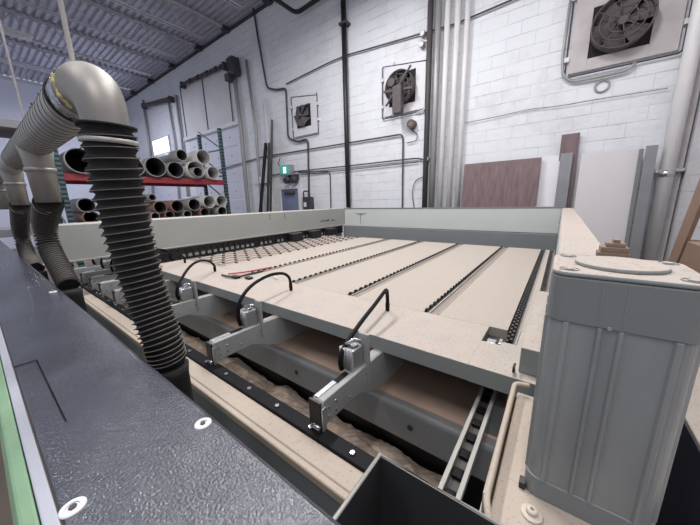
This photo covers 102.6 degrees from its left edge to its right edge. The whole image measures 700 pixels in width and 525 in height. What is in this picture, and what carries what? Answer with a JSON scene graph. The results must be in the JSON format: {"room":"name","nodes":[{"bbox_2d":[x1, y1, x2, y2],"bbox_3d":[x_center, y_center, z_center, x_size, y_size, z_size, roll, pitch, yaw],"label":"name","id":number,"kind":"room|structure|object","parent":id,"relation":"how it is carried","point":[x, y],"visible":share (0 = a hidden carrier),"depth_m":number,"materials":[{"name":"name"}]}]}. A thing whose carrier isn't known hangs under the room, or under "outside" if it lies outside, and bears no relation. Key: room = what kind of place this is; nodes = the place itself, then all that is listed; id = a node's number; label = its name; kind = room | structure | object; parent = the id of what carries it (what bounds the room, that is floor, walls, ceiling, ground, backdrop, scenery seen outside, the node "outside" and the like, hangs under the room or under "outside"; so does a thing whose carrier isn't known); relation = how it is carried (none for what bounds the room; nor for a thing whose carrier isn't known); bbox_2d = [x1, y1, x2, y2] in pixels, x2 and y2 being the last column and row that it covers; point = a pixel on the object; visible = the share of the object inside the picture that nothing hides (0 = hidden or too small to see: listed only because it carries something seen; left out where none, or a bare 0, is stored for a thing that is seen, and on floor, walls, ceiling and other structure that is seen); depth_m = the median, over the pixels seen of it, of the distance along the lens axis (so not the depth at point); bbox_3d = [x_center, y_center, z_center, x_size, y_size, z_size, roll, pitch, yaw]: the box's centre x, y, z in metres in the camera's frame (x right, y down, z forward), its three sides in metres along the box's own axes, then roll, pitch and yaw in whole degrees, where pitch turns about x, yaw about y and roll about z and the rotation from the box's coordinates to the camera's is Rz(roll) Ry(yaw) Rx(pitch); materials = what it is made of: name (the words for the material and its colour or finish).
{"room":"woodworking shop","nodes":[
{"label":"woodworking shop","id":0,"kind":"room"},
{"bbox_2d":[0,75,99,248],"bbox_3d":[-14.104,-3.870,11.016,0.200,6.720,9.900,8,15,36],"label":"wall","id":1,"kind":"structure","parent":0,"point":[9,104],"depth_m":11.46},
{"bbox_2d":[0,247,245,524],"bbox_3d":[-6.235,0.536,5.959,19.320,0.100,9.700,8,15,36],"label":"floor","id":2,"kind":"structure","parent":0,"point":[5,509],"depth_m":1.73,"materials":[{"name":"concrete"}]},
{"bbox_2d":[0,93,232,285],"bbox_3d":[-5.641,-1.346,5.760,1.180,3.631,6.080,8,15,36],"label":"storage rack","id":3,"kind":"object","parent":2,"relation":"on","point":[8,127],"visible":0.3,"depth_m":6.17,"materials":[{"name":"metal"}]},
{"bbox_2d":[59,148,87,173],"bbox_3d":[-5.534,-1.983,5.627,1.150,0.460,0.460,8,15,36],"label":"tube","id":4,"kind":"object","parent":3,"relation":"on","point":[71,161],"visible":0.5,"depth_m":5.68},
{"bbox_2d":[72,211,99,222],"bbox_3d":[-5.525,-0.942,5.832,1.150,0.260,0.260,8,15,36],"label":"tube","id":5,"kind":"object","parent":3,"relation":"on","point":[79,217],"visible":0.62,"depth_m":5.73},
{"bbox_2d":[69,198,95,212],"bbox_3d":[-5.549,-1.168,5.757,1.150,0.280,0.280,8,15,36],"label":"tube","id":6,"kind":"object","parent":5,"relation":"on","point":[80,204],"visible":0.75,"depth_m":5.62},
{"bbox_2d":[140,157,165,176],"bbox_3d":[-4.796,-2.196,6.601,1.150,0.420,0.420,8,15,36],"label":"tube","id":7,"kind":"object","parent":3,"relation":"on","point":[154,166],"visible":0.56,"depth_m":6.49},
{"bbox_2d":[148,212,159,218],"bbox_3d":[-4.870,-1.110,6.700,1.150,0.180,0.180,8,15,36],"label":"tube","id":8,"kind":"object","parent":3,"relation":"on","point":[153,214],"visible":0.23,"depth_m":6.43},
{"bbox_2d":[144,201,166,212],"bbox_3d":[-4.797,-1.327,6.760,1.150,0.280,0.280,8,15,36],"label":"tube","id":9,"kind":"object","parent":8,"relation":"on","point":[154,206],"visible":0.51,"depth_m":6.54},
{"bbox_2d":[160,162,183,177],"bbox_3d":[-4.551,-2.244,6.928,1.150,0.360,0.360,8,15,36],"label":"tube","id":10,"kind":"object","parent":3,"relation":"on","point":[173,169],"visible":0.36,"depth_m":6.76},
{"bbox_2d":[157,149,187,162],"bbox_3d":[-4.453,-2.609,6.995,1.150,0.260,0.260,8,15,36],"label":"tube","id":11,"kind":"object","parent":3,"relation":"on","point":[179,155],"visible":0.82,"depth_m":6.81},
{"bbox_2d":[162,200,183,211],"bbox_3d":[-4.578,-1.406,7.047,1.150,0.290,0.290,8,15,36],"label":"tube","id":12,"kind":"object","parent":3,"relation":"on","point":[172,205],"visible":0.48,"depth_m":6.82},
{"bbox_2d":[173,198,200,210],"bbox_3d":[-4.346,-1.508,7.345,1.150,0.300,0.300,8,15,36],"label":"tube","id":13,"kind":"object","parent":3,"relation":"on","point":[192,204],"visible":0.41,"depth_m":7.12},
{"bbox_2d":[179,161,204,178],"bbox_3d":[-4.272,-2.361,7.289,1.150,0.420,0.420,8,15,36],"label":"tube","id":14,"kind":"object","parent":3,"relation":"on","point":[191,164],"visible":0.39,"depth_m":7.03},
{"bbox_2d":[178,149,210,164],"bbox_3d":[-4.144,-2.717,7.399,1.150,0.360,0.360,8,15,36],"label":"tube","id":15,"kind":"object","parent":14,"relation":"on","point":[202,156],"visible":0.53,"depth_m":7.20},
{"bbox_2d":[188,167,202,177],"bbox_3d":[-4.106,-2.280,7.181,0.900,0.240,0.240,8,15,36],"label":"tube","id":16,"kind":"object","parent":14,"relation":"in","point":[195,172],"visible":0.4,"depth_m":6.99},
{"bbox_2d":[191,208,209,215],"bbox_3d":[-4.199,-1.351,7.577,1.150,0.240,0.240,8,15,36],"label":"tube","id":17,"kind":"object","parent":3,"relation":"on","point":[202,211],"visible":0.34,"depth_m":7.34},
{"bbox_2d":[184,196,215,207],"bbox_3d":[-4.116,-1.640,7.637,1.150,0.320,0.320,8,15,36],"label":"tube","id":18,"kind":"object","parent":17,"relation":"on","point":[205,201],"visible":0.55,"depth_m":7.44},
{"bbox_2d":[198,166,218,179],"bbox_3d":[-4.016,-2.393,7.636,1.150,0.320,0.320,8,15,36],"label":"tube","id":19,"kind":"object","parent":3,"relation":"on","point":[211,173],"visible":0.34,"depth_m":7.42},
{"bbox_2d":[207,206,226,214],"bbox_3d":[-3.919,-1.449,7.942,1.150,0.260,0.260,8,15,36],"label":"tube","id":20,"kind":"object","parent":3,"relation":"on","point":[220,210],"visible":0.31,"depth_m":7.70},
{"bbox_2d":[212,195,226,206],"bbox_3d":[-3.914,-1.723,7.898,1.150,0.300,0.300,8,15,36],"label":"tube","id":21,"kind":"object","parent":20,"relation":"on","point":[220,200],"visible":0.39,"depth_m":7.68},
{"bbox_2d":[0,240,340,524],"bbox_3d":[-2.757,0.576,2.345,6.950,1.204,0.254,8,15,36],"label":"saw cover","id":22,"kind":"object","parent":2,"relation":"on","point":[119,443],"visible":1,"depth_m":0.49,"materials":[{"name":"metal"}]},
{"bbox_2d":[58,496,86,519],"bbox_3d":[-0.378,0.334,0.383,0.029,0.003,0.029,-2,12,-2],"label":"washer","id":23,"kind":"object","parent":22,"relation":"in","point":[72,507],"depth_m":0.38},
{"bbox_2d":[62,287,87,312],"bbox_3d":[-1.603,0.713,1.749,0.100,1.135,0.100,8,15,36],"label":"port","id":24,"kind":"object","parent":22,"relation":"on","point":[76,295],"visible":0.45,"depth_m":1.62,"materials":[{"name":"black plastic"}]},
{"bbox_2d":[158,358,193,401],"bbox_3d":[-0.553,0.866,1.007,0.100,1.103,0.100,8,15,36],"label":"port","id":25,"kind":"object","parent":22,"relation":"on","point":[179,375],"visible":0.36,"depth_m":0.88,"materials":[{"name":"black plastic"}]},
{"bbox_2d":[194,417,211,429],"bbox_3d":[-0.274,0.300,0.523,0.029,0.003,0.029,0,13,8],"label":"washer","id":26,"kind":"object","parent":22,"relation":"in","point":[200,423],"depth_m":0.52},
{"bbox_2d":[332,452,503,524],"bbox_3d":[0.058,0.554,0.387,0.247,0.260,0.350,8,15,36],"label":"bin","id":27,"kind":"object","parent":22,"relation":"attached to","point":[387,493],"visible":1,"depth_m":0.53,"materials":[{"name":"black metal"}]},
{"bbox_2d":[30,208,344,265],"bbox_3d":[-1.309,0.016,4.109,0.230,1.465,4.260,8,15,36],"label":"beam","id":28,"kind":"structure","parent":2,"relation":"on","point":[82,241],"depth_m":3.35,"materials":[{"name":"metal"}]},
{"bbox_2d":[54,280,374,516],"bbox_3d":[-1.646,0.784,2.123,4.440,0.838,0.143,8,15,36],"label":"rail","id":29,"kind":"object","parent":2,"relation":"on","point":[325,467],"visible":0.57,"depth_m":1.02,"materials":[{"name":"metal"}]},
{"bbox_2d":[256,143,266,247],"bbox_3d":[-2.720,-1.879,8.596,0.686,3.314,0.100,1,13,9],"label":"leaning pole","id":30,"kind":"object","parent":2,"relation":"on","point":[265,144],"visible":0.57,"depth_m":8.40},
{"bbox_2d":[266,143,269,245],"bbox_3d":[-2.463,-1.835,8.409,0.407,3.291,0.100,-6,13,-20],"label":"leaning pole","id":31,"kind":"object","parent":2,"relation":"on","point":[268,156],"visible":0.57,"depth_m":8.23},
{"bbox_2d":[269,119,272,211],"bbox_3d":[-2.327,-2.098,8.247,0.445,3.867,0.100,-4,13,-11],"label":"leaning pole","id":32,"kind":"object","parent":2,"relation":"on","point":[271,136],"visible":0.64,"depth_m":8.06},
{"bbox_2d":[156,225,557,509],"bbox_3d":[-0.211,0.255,3.662,4.628,1.134,3.419,8,15,36],"label":"table","id":33,"kind":"object","parent":2,"relation":"on","point":[493,280],"depth_m":1.97,"materials":[{"name":"beige metal"}]},
{"bbox_2d":[108,257,548,396],"bbox_3d":[-1.048,0.058,2.588,4.700,0.165,0.782,8,15,36],"label":"frame","id":34,"kind":"structure","parent":33,"relation":"attached to","point":[465,350],"depth_m":1.35,"materials":[{"name":"grey paint"}]},
{"bbox_2d":[74,258,104,277],"bbox_3d":[-2.845,-0.039,3.449,0.186,0.414,0.877,8,15,36],"label":"gripper arm","id":35,"kind":"object","parent":34,"relation":"attached to","point":[96,262],"visible":0.27,"depth_m":3.19},
{"bbox_2d":[79,258,111,283],"bbox_3d":[-2.564,-0.002,3.244,0.186,0.414,0.877,8,15,36],"label":"gripper arm","id":36,"kind":"object","parent":34,"relation":"attached to","point":[84,276],"visible":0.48,"depth_m":2.99},
{"bbox_2d":[88,260,117,288],"bbox_3d":[-2.283,0.036,3.039,0.186,0.414,0.877,8,15,36],"label":"gripper arm","id":37,"kind":"object","parent":34,"relation":"attached to","point":[93,281],"visible":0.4,"depth_m":2.73},
{"bbox_2d":[98,248,172,295],"bbox_3d":[-2.018,0.072,2.846,0.186,0.414,0.877,8,15,36],"label":"gripper arm","id":38,"kind":"object","parent":34,"relation":"attached to","point":[105,287],"visible":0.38,"depth_m":2.53},
{"bbox_2d":[111,252,200,303],"bbox_3d":[-1.764,0.111,2.663,0.356,0.406,0.877,8,15,36],"label":"gripper arm","id":39,"kind":"object","parent":34,"relation":"attached to","point":[171,285],"visible":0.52,"depth_m":2.56},
{"bbox_2d":[169,259,244,318],"bbox_3d":[-1.194,0.187,2.247,0.457,0.406,0.877,8,15,36],"label":"gripper arm","id":40,"kind":"object","parent":34,"relation":"attached to","point":[211,305],"visible":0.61,"depth_m":2.03},
{"bbox_2d":[221,266,276,279],"bbox_3d":[-0.782,0.107,2.333,0.448,0.026,0.450,-10,15,-35],"label":"clutter","id":41,"kind":"object","parent":34,"relation":"on","point":[261,269],"visible":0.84,"depth_m":2.35,"materials":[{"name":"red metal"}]},
{"bbox_2d":[205,272,310,364],"bbox_3d":[-0.483,0.279,1.728,0.186,0.414,0.877,8,15,36],"label":"gripper arm","id":42,"kind":"object","parent":34,"relation":"attached to","point":[274,329],"visible":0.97,"depth_m":1.54},
{"bbox_2d":[309,288,406,431],"bbox_3d":[0.099,0.373,1.308,0.158,0.383,0.877,8,15,36],"label":"gripper arm","id":43,"kind":"object","parent":34,"relation":"attached to","point":[366,370],"visible":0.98,"depth_m":1.11},
{"bbox_2d":[171,287,549,440],"bbox_3d":[-0.386,0.199,3.437,4.600,0.030,2.840,8,15,36],"label":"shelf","id":44,"kind":"object","parent":33,"relation":"attached to","point":[439,403],"depth_m":1.41,"materials":[{"name":"metal"}]},
{"bbox_2d":[344,207,561,233],"bbox_3d":[1.304,-0.715,4.558,3.395,0.357,0.175,8,15,36],"label":"beam","id":45,"kind":"structure","parent":33,"relation":"on","point":[539,220],"depth_m":4.17,"materials":[{"name":"metal"}]},
{"bbox_2d":[481,398,506,437],"bbox_3d":[0.565,0.699,1.119,0.130,0.326,0.040,8,15,36],"label":"support","id":46,"kind":"object","parent":33,"relation":"attached to","point":[495,420],"visible":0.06,"depth_m":1.08,"materials":[{"name":"grey paint"}]},
{"bbox_2d":[438,386,497,500],"bbox_3d":[0.495,0.537,1.045,0.059,0.024,1.180,8,15,36],"label":"carrier","id":47,"kind":"object","parent":46,"relation":"on","point":[455,478],"visible":0.64,"depth_m":0.88,"materials":[{"name":"black metal"}]},
{"bbox_2d":[461,157,541,232],"bbox_3d":[2.491,-0.622,4.876,1.160,2.190,0.320,8,15,36],"label":"leaning board","id":48,"kind":"object","parent":2,"relation":"on","point":[508,183],"visible":0.44,"depth_m":4.75,"materials":[{"name":"brown wood"}]},
{"bbox_2d":[481,382,590,524],"bbox_3d":[0.496,0.931,0.733,0.270,1.042,0.476,8,15,36],"label":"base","id":49,"kind":"object","parent":2,"relation":"on","point":[506,499],"visible":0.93,"depth_m":0.59,"materials":[{"name":"beige paint"}]},
{"bbox_2d":[524,254,699,524],"bbox_3d":[0.484,0.235,0.549,0.194,0.481,0.184,8,15,36],"label":"motor housing","id":50,"kind":"object","parent":49,"relation":"on","point":[619,361],"visible":1,"depth_m":0.47,"materials":[{"name":"grey paint"}]},
{"bbox_2d":[595,238,630,257],"bbox_3d":[0.604,0.191,0.687,0.054,0.500,0.044,8,15,36],"label":"blocks","id":51,"kind":"object","parent":49,"relation":"on","point":[616,248],"visible":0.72,"depth_m":0.62,"materials":[{"name":"brown wood"}]},
{"bbox_2d":[536,156,559,206],"bbox_3d":[3.092,-0.578,4.583,0.320,2.200,0.220,8,15,36],"label":"leaning board","id":52,"kind":"object","parent":2,"relation":"on","point":[549,169],"visible":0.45,"depth_m":4.45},
{"bbox_2d":[550,153,572,233],"bbox_3d":[3.251,-0.553,4.404,0.150,2.220,0.240,8,15,36],"label":"leaning board","id":53,"kind":"object","parent":2,"relation":"on","point":[565,165],"visible":0.44,"depth_m":4.30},
{"bbox_2d":[559,133,579,207],"bbox_3d":[3.307,-0.703,4.428,0.220,2.500,0.200,8,15,36],"label":"leaning board","id":54,"kind":"object","parent":2,"relation":"on","point":[569,142],"visible":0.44,"depth_m":4.26,"materials":[{"name":"brown wood"}]},
{"bbox_2d":[555,208,600,255],"bbox_3d":[1.718,0.346,2.319,0.129,1.440,3.580,8,15,36],"label":"beam","id":55,"kind":"structure","parent":2,"relation":"on","point":[575,237],"depth_m":1.09,"materials":[{"name":"grey paint"}]},
{"bbox_2d":[574,149,638,244],"bbox_3d":[3.635,-0.484,4.116,0.620,2.190,0.300,8,15,36],"label":"leaning board","id":56,"kind":"object","parent":2,"relation":"on","point":[605,183],"visible":0.48,"depth_m":4.03,"materials":[{"name":"wood"}]},
{"bbox_2d":[624,149,643,246],"bbox_3d":[3.861,-0.435,3.892,0.045,2.180,0.320,8,15,36],"label":"leaning board","id":57,"kind":"object","parent":2,"relation":"on","point":[641,151],"visible":0.56,"depth_m":3.83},
{"bbox_2d":[629,145,658,258],"bbox_3d":[3.875,-0.421,3.782,0.110,2.200,0.240,8,15,36],"label":"leaning board","id":58,"kind":"object","parent":2,"relation":"on","point":[651,151],"visible":0.56,"depth_m":3.72,"materials":[{"name":"wood"}]},
{"bbox_2d":[655,365,699,524],"bbox_3d":[1.462,0.916,0.899,0.805,0.950,2.200,8,15,36],"label":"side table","id":59,"kind":"object","parent":2,"relation":"on","point":[680,505],"visible":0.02,"depth_m":0.79,"materials":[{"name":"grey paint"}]},
{"bbox_2d":[656,58,699,260],"bbox_3d":[4.254,-2.655,3.367,0.080,6.720,0.080,8,15,36],"label":"post","id":60,"kind":"object","parent":2,"relation":"on","point":[696,88],"visible":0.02,"depth_m":3.62,"materials":[{"name":"metal"}]},
{"bbox_2d":[668,179,699,262],"bbox_3d":[3.144,0.015,2.730,0.030,1.922,1.002,8,15,36],"label":"plank","id":61,"kind":"object","parent":2,"relation":"on","point":[692,216],"visible":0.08,"depth_m":2.49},
{"bbox_2d":[679,240,699,272],"bbox_3d":[2.810,0.494,2.138,0.260,1.174,1.300,8,15,36],"label":"stack","id":62,"kind":"object","parent":2,"relation":"on","point":[690,257],"visible":0.02,"depth_m":2.39,"materials":[{"name":"brown wood"}]},
{"bbox_2d":[0,0,263,98],"bbox_3d":[-6.338,-6.108,4.502,19.420,0.065,9.793,8,15,36],"label":"ceiling","id":63,"kind":"structure","parent":0,"point":[220,11],"depth_m":8.49,"materials":[{"name":"metal"}]},
{"bbox_2d":[0,20,24,117],"bbox_3d":[-1.733,-2.996,0.944,0.010,4.710,0.010,8,15,36],"label":"rod","id":64,"kind":"object","parent":63,"relation":"hanging from","point":[1,28],"visible":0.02,"depth_m":1.39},
{"bbox_2d":[0,61,129,209],"bbox_3d":[-3.059,-0.679,2.510,6.090,0.398,0.145,8,15,36],"label":"duct","id":65,"kind":"object","parent":64,"relation":"hanging from","point":[74,90],"visible":0.98,"depth_m":0.96,"materials":[{"name":"metal"}]},
{"bbox_2d":[9,202,44,270],"bbox_3d":[-2.888,-0.235,2.492,0.813,0.633,0.127,8,15,36],"label":"hose","id":66,"kind":"object","parent":65,"relation":"hanging from","point":[19,215],"visible":0.8,"depth_m":2.50,"materials":[{"name":"black plastic"}]},
{"bbox_2d":[30,197,79,290],"bbox_3d":[-1.769,-0.120,1.669,0.539,0.568,0.128,8,15,36],"label":"hose","id":67,"kind":"object","parent":65,"relation":"hanging from","point":[44,217],"visible":0.94,"depth_m":1.66,"materials":[{"name":"black plastic"}]},
{"bbox_2d":[73,119,186,370],"bbox_3d":[-0.628,-0.028,0.823,0.186,0.708,0.136,5,14,27],"label":"hose","id":68,"kind":"object","parent":65,"relation":"hanging from","point":[110,148],"visible":0.99,"depth_m":0.79,"materials":[{"name":"black plastic"}]},
{"bbox_2d":[0,1,32,40],"bbox_3d":[-8.874,-6.015,6.522,0.320,0.819,1.900,8,15,36],"label":"lamp","id":69,"kind":"object","parent":63,"relation":"hanging from","point":[9,31],"visible":0.93,"depth_m":7.09,"materials":[{"name":"metal"}]},
{"bbox_2d":[57,0,75,60],"bbox_3d":[-0.869,-2.880,0.315,0.012,4.710,0.013,8,15,36],"label":"rod","id":70,"kind":"object","parent":63,"relation":"hanging from","point":[60,2],"visible":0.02,"depth_m":0.80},
{"bbox_2d":[0,60,136,95],"bbox_3d":[-12.716,-6.607,9.168,0.160,0.590,9.711,8,15,36],"label":"joist","id":71,"kind":"object","parent":63,"relation":"attached to","point":[1,61],"visible":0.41,"depth_m":10.32,"materials":[{"name":"grey paint"}]},
{"bbox_2d":[0,37,154,89],"bbox_3d":[-11.069,-6.385,7.968,0.160,0.590,9.711,8,15,36],"label":"joist","id":72,"kind":"object","parent":63,"relation":"attached to","point":[7,40],"visible":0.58,"depth_m":9.31,"materials":[{"name":"grey paint"}]},
{"bbox_2d":[0,6,175,75],"bbox_3d":[-9.421,-6.162,6.768,0.160,0.590,9.711,8,15,36],"label":"joist","id":73,"kind":"object","parent":63,"relation":"attached to","point":[172,66],"visible":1,"depth_m":8.52,"materials":[{"name":"grey paint"}]},
{"bbox_2d":[11,0,202,57],"bbox_3d":[-7.814,-5.946,5.598,0.160,0.590,9.711,8,15,36],"label":"joist","id":74,"kind":"object","parent":63,"relation":"attached to","point":[196,47],"visible":0.95,"depth_m":7.57,"materials":[{"name":"grey paint"}]},
{"bbox_2d":[109,0,230,38],"bbox_3d":[-6.496,-5.768,4.638,0.160,0.590,9.711,8,15,36],"label":"joist","id":75,"kind":"object","parent":63,"relation":"attached to","point":[224,28],"visible":1,"depth_m":7.28,"materials":[{"name":"grey paint"}]},
{"bbox_2d":[125,0,699,260],"bbox_3d":[-3.296,-3.711,9.036,19.520,6.720,0.200,8,15,36],"label":"wall","id":76,"kind":"structure","parent":0,"point":[515,50],"depth_m":5.71,"materials":[{"name":"brick"}]},
{"bbox_2d":[142,100,153,193],"bbox_3d":[-9.502,-4.241,13.400,1.101,6.187,0.100,8,15,36],"label":"door track","id":77,"kind":"object","parent":76,"relation":"attached to","point":[143,101],"visible":0.46,"depth_m":12.78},
{"bbox_2d":[141,96,174,108],"bbox_3d":[-8.044,-6.634,11.668,2.777,0.484,0.225,8,15,36],"label":"shaft","id":78,"kind":"object","parent":76,"relation":"attached to","point":[171,99],"visible":0.99,"depth_m":11.37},
{"bbox_2d":[152,134,171,156],"bbox_3d":[-8.269,-5.098,12.307,1.740,0.710,0.060,8,15,36],"label":"window","id":79,"kind":"structure","parent":76,"relation":"in","point":[161,145],"depth_m":12.22,"materials":[{"name":"glass"}]},
{"bbox_2d":[142,143,184,200],"bbox_3d":[-8.603,-3.131,13.110,3.950,4.088,0.080,8,15,36],"label":"door","id":80,"kind":"structure","parent":76,"relation":"in","point":[165,194],"depth_m":13.01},
{"bbox_2d":[168,102,179,198],"bbox_3d":[-7.347,-3.741,11.893,0.624,5.752,0.080,8,15,36],"label":"pipe","id":81,"kind":"object","parent":76,"relation":"attached to","point":[169,107],"visible":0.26,"depth_m":11.36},
{"bbox_2d":[175,95,188,196],"bbox_3d":[-6.680,-3.623,11.401,0.381,5.700,0.100,8,15,36],"label":"door track","id":82,"kind":"object","parent":76,"relation":"attached to","point":[176,96],"visible":0.32,"depth_m":10.94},
{"bbox_2d":[125,0,274,101],"bbox_3d":[-3.533,-6.896,8.292,19.320,0.070,0.050,8,15,36],"label":"trim","id":83,"kind":"structure","parent":76,"relation":"attached to","point":[264,5],"depth_m":9.00,"materials":[{"name":"metal"}]},
{"bbox_2d":[180,61,229,88],"bbox_3d":[-4.954,-6.239,9.425,2.891,0.334,0.215,8,15,36],"label":"shaft","id":84,"kind":"object","parent":76,"relation":"attached to","point":[223,65],"visible":0.99,"depth_m":9.16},
{"bbox_2d":[179,58,234,136],"bbox_3d":[-5.048,-5.563,9.765,3.250,1.790,0.050,8,15,36],"label":"panel","id":85,"kind":"object","parent":76,"relation":"attached to","point":[207,102],"depth_m":9.66,"materials":[{"name":"metal"}]},
{"bbox_2d":[183,120,237,140],"bbox_3d":[-4.996,-4.617,9.927,3.750,0.110,0.090,8,15,36],"label":"trim","id":86,"kind":"structure","parent":76,"relation":"attached to","point":[234,123],"depth_m":9.70,"materials":[{"name":"white paint"}]},
{"bbox_2d":[189,126,248,248],"bbox_3d":[-4.913,-2.604,10.430,3.230,4.028,0.080,8,15,36],"label":"door","id":87,"kind":"structure","parent":76,"relation":"in","point":[229,136],"depth_m":9.79,"materials":[{"name":"metal"}]},
{"bbox_2d":[233,76,253,248],"bbox_3d":[-3.424,-3.232,9.005,0.211,5.804,0.120,8,15,36],"label":"door track","id":88,"kind":"object","parent":76,"relation":"attached to","point":[235,87],"visible":0.56,"depth_m":8.83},
{"bbox_2d":[224,55,240,82],"bbox_3d":[-3.516,-5.753,8.368,0.520,0.575,0.260,8,15,36],"label":"box","id":89,"kind":"object","parent":88,"relation":"attached to","point":[233,65],"visible":0.98,"depth_m":8.23,"materials":[{"name":"metal"}]},
{"bbox_2d":[245,59,265,245],"bbox_3d":[-2.856,-3.076,8.636,0.243,5.630,0.080,8,15,36],"label":"pipe","id":90,"kind":"object","parent":76,"relation":"attached to","point":[246,60],"visible":0.63,"depth_m":8.33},
{"bbox_2d":[263,99,274,244],"bbox_3d":[-2.369,-2.433,8.420,0.154,4.444,0.080,8,15,36],"label":"pipe","id":91,"kind":"object","parent":76,"relation":"attached to","point":[264,101],"visible":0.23,"depth_m":8.09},
{"bbox_2d":[252,7,309,196],"bbox_3d":[-1.843,-4.376,7.571,1.842,5.270,0.052,8,15,36],"label":"conduit","id":92,"kind":"object","parent":76,"relation":"attached to","point":[269,88],"visible":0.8,"depth_m":7.57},
{"bbox_2d":[278,158,294,175],"bbox_3d":[-1.837,-2.709,7.913,0.562,0.507,0.197,8,15,36],"label":"exit sign","id":93,"kind":"object","parent":76,"relation":"attached to","point":[285,170],"visible":0.94,"depth_m":7.80,"materials":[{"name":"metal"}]},
{"bbox_2d":[278,185,303,242],"bbox_3d":[-1.726,-1.190,8.242,0.960,2.060,0.120,8,15,36],"label":"door","id":94,"kind":"structure","parent":76,"relation":"in","point":[289,200],"depth_m":8.08,"materials":[{"name":"blue metal"}]},
{"bbox_2d":[283,174,299,183],"bbox_3d":[-1.630,-2.317,7.806,0.460,0.250,0.265,8,15,36],"label":"lamps","id":95,"kind":"object","parent":76,"relation":"attached to","point":[294,178],"visible":1,"depth_m":7.74,"materials":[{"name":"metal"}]},
{"bbox_2d":[290,91,319,138],"bbox_3d":[-1.208,-3.789,7.173,0.990,1.070,0.200,8,15,36],"label":"exhaust fan","id":96,"kind":"object","parent":76,"relation":"attached to","point":[305,118],"visible":1,"depth_m":7.17,"materials":[{"name":"white paint"}]},
{"bbox_2d":[303,190,313,209],"bbox_3d":[-1.143,-1.700,7.651,0.300,0.514,0.160,8,15,36],"label":"switch box","id":97,"kind":"object","parent":76,"relation":"attached to","point":[308,202],"visible":0.95,"depth_m":7.59,"materials":[{"name":"metal"}]},
{"bbox_2d":[219,134,403,207],"bbox_3d":[-2.308,-1.714,8.577,8.601,2.969,0.032,8,15,36],"label":"conduit","id":98,"kind":"object","parent":76,"relation":"attached to","point":[395,134],"visible":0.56,"depth_m":6.29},
{"bbox_2d":[273,0,350,207],"bbox_3d":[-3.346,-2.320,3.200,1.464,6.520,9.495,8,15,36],"label":"black riser","id":99,"kind":"object","parent":76,"relation":"attached to","point":[344,23],"visible":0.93,"depth_m":6.30,"materials":[{"name":"metal"}]},
{"bbox_2d":[286,0,512,83],"bbox_3d":[0.556,-4.397,5.756,5.580,0.218,0.028,8,15,36],"label":"cable","id":100,"kind":"object","parent":76,"relation":"attached to","point":[505,2],"visible":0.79,"depth_m":5.51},
{"bbox_2d":[381,55,425,119],"bbox_3d":[0.993,-3.454,5.490,1.050,1.050,0.340,8,15,36],"label":"exhaust fan","id":101,"kind":"object","parent":76,"relation":"attached to","point":[405,82],"visible":0.95,"depth_m":5.46,"materials":[{"name":"white paint"}]},
{"bbox_2d":[422,0,433,228],"bbox_3d":[1.480,-3.021,5.351,0.100,6.720,0.100,8,15,36],"label":"conduit","id":102,"kind":"object","parent":76,"relation":"attached to","point":[430,2],"visible":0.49,"depth_m":5.30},
{"bbox_2d":[429,0,441,206],"bbox_3d":[1.598,-3.004,5.259,0.110,6.720,0.110,8,15,36],"label":"conduit","id":103,"kind":"object","parent":76,"relation":"attached to","point":[438,9],"visible":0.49,"depth_m":5.21,"materials":[{"name":"metal"}]},
{"bbox_2d":[437,0,450,206],"bbox_3d":[1.733,-2.987,5.166,0.100,6.720,0.100,8,15,36],"label":"conduit","id":104,"kind":"object","parent":76,"relation":"attached to","point":[447,2],"visible":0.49,"depth_m":5.13,"materials":[{"name":"metal"}]},
{"bbox_2d":[446,0,461,229],"bbox_3d":[1.874,-2.968,5.064,0.100,6.720,0.100,8,15,36],"label":"conduit","id":105,"kind":"object","parent":76,"relation":"attached to","point":[458,4],"visible":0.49,"depth_m":5.04,"materials":[{"name":"metal"}]},
{"bbox_2d":[454,0,470,206],"bbox_3d":[2.005,-2.951,4.974,0.090,6.720,0.090,8,15,36],"label":"conduit","id":106,"kind":"object","parent":76,"relation":"attached to","point":[468,2],"visible":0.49,"depth_m":4.96,"materials":[{"name":"metal"}]},
{"bbox_2d":[561,0,636,82],"bbox_3d":[3.444,-3.190,3.844,0.842,1.217,0.036,8,15,36],"label":"conduit","id":107,"kind":"object","parent":76,"relation":"attached to","point":[565,77],"visible":1,"depth_m":4.02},
{"bbox_2d":[564,0,692,77],"bbox_3d":[3.592,-3.275,3.633,1.240,1.290,0.219,8,15,36],"label":"exhaust fan","id":108,"kind":"object","parent":76,"relation":"attached to","point":[606,33],"visible":0.98,"depth_m":3.69,"materials":[{"name":"metal"}]},
{"bbox_2d":[641,0,699,260],"bbox_3d":[4.142,-2.649,3.352,0.260,6.720,0.228,8,15,36],"label":"downpipe","id":109,"kind":"object","parent":76,"relation":"attached to","point":[666,172],"visible":0.8,"depth_m":3.53,"materials":[{"name":"metal"}]},
{"bbox_3d":[1.528,-2.050,5.573,0.100,0.100,0.100,8,15,36],"label":"junction box","id":110,"kind":"object","parent":76,"relation":"attached to","visible":0},
{"bbox_2d":[272,158,422,175],"bbox_3d":[-0.666,-2.363,7.174,5.518,0.125,0.028,8,15,36],"label":"conduit","id":111,"kind":"object","parent":110,"relation":"attached to","point":[407,158],"visible":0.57,"depth_m":6.45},
{"bbox_2d":[663,93,699,260],"bbox_3d":[1.522,-1.734,-0.487,0.200,6.720,9.700,8,15,36],"label":"wall","id":112,"kind":"structure","parent":0,"point":[690,177],"depth_m":3.50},
{"bbox_3d":[-1.395,0.900,2.352,4.400,0.020,0.500,8,15,36],"label":"tray","id":113,"kind":"object","parent":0,"visible":0},
{"bbox_2d":[121,302,441,486],"bbox_3d":[-1.386,0.786,2.318,4.337,0.106,0.491,8,15,36],"label":"litter","id":114,"kind":"object","parent":113,"relation":"on","point":[371,445],"visible":0.08,"depth_m":1.65,"materials":[{"name":"wood"}]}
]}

